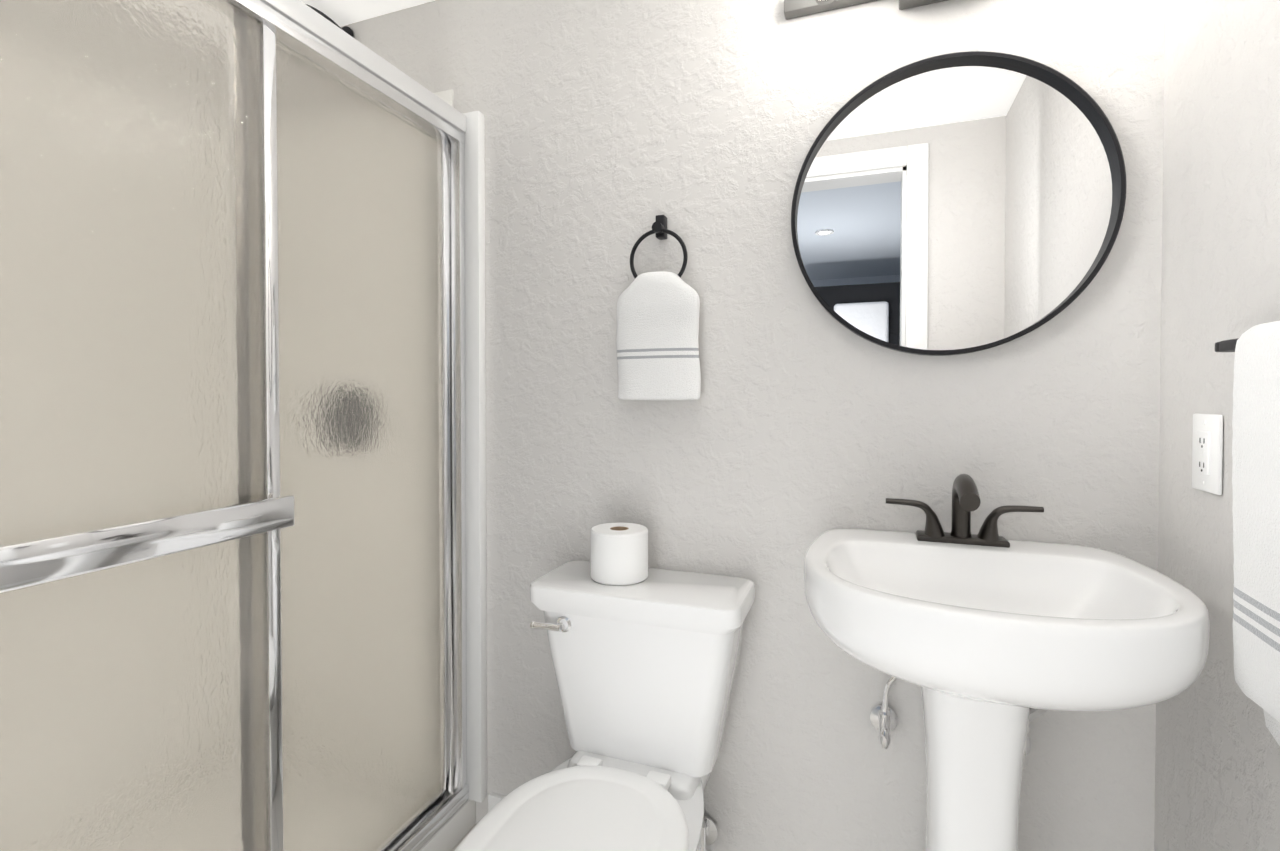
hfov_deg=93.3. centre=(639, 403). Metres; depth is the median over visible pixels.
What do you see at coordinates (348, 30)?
shower fixture
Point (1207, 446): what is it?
electrical outlet plate
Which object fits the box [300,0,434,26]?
ceiling
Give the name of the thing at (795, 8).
sconce
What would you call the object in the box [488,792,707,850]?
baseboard
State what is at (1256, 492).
towel bar
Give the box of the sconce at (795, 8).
[784,0,947,19]
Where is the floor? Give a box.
[451,824,476,850]
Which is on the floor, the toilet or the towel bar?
the toilet
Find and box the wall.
[341,0,1279,850]
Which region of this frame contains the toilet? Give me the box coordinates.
[454,561,754,850]
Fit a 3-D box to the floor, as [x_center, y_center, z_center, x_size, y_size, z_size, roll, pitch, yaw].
[-0.652,1.234,-0.725,4.200,0.100,4.800,0,1,20]
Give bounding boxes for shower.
[0,0,486,850]
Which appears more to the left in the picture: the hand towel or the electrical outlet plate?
the hand towel
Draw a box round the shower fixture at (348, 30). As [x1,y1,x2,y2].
[306,4,353,37]
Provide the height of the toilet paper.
0.110 m
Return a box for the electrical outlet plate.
[1192,413,1222,494]
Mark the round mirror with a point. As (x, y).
(957, 203)
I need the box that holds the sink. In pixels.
[803,474,1210,850]
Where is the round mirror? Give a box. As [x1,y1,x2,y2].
[791,51,1126,355]
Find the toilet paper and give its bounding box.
[591,523,647,584]
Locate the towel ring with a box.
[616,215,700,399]
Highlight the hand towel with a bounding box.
[616,271,700,399]
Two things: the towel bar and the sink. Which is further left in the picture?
the sink
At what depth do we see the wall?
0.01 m
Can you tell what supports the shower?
on the floor
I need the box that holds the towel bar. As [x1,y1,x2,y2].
[1215,321,1279,745]

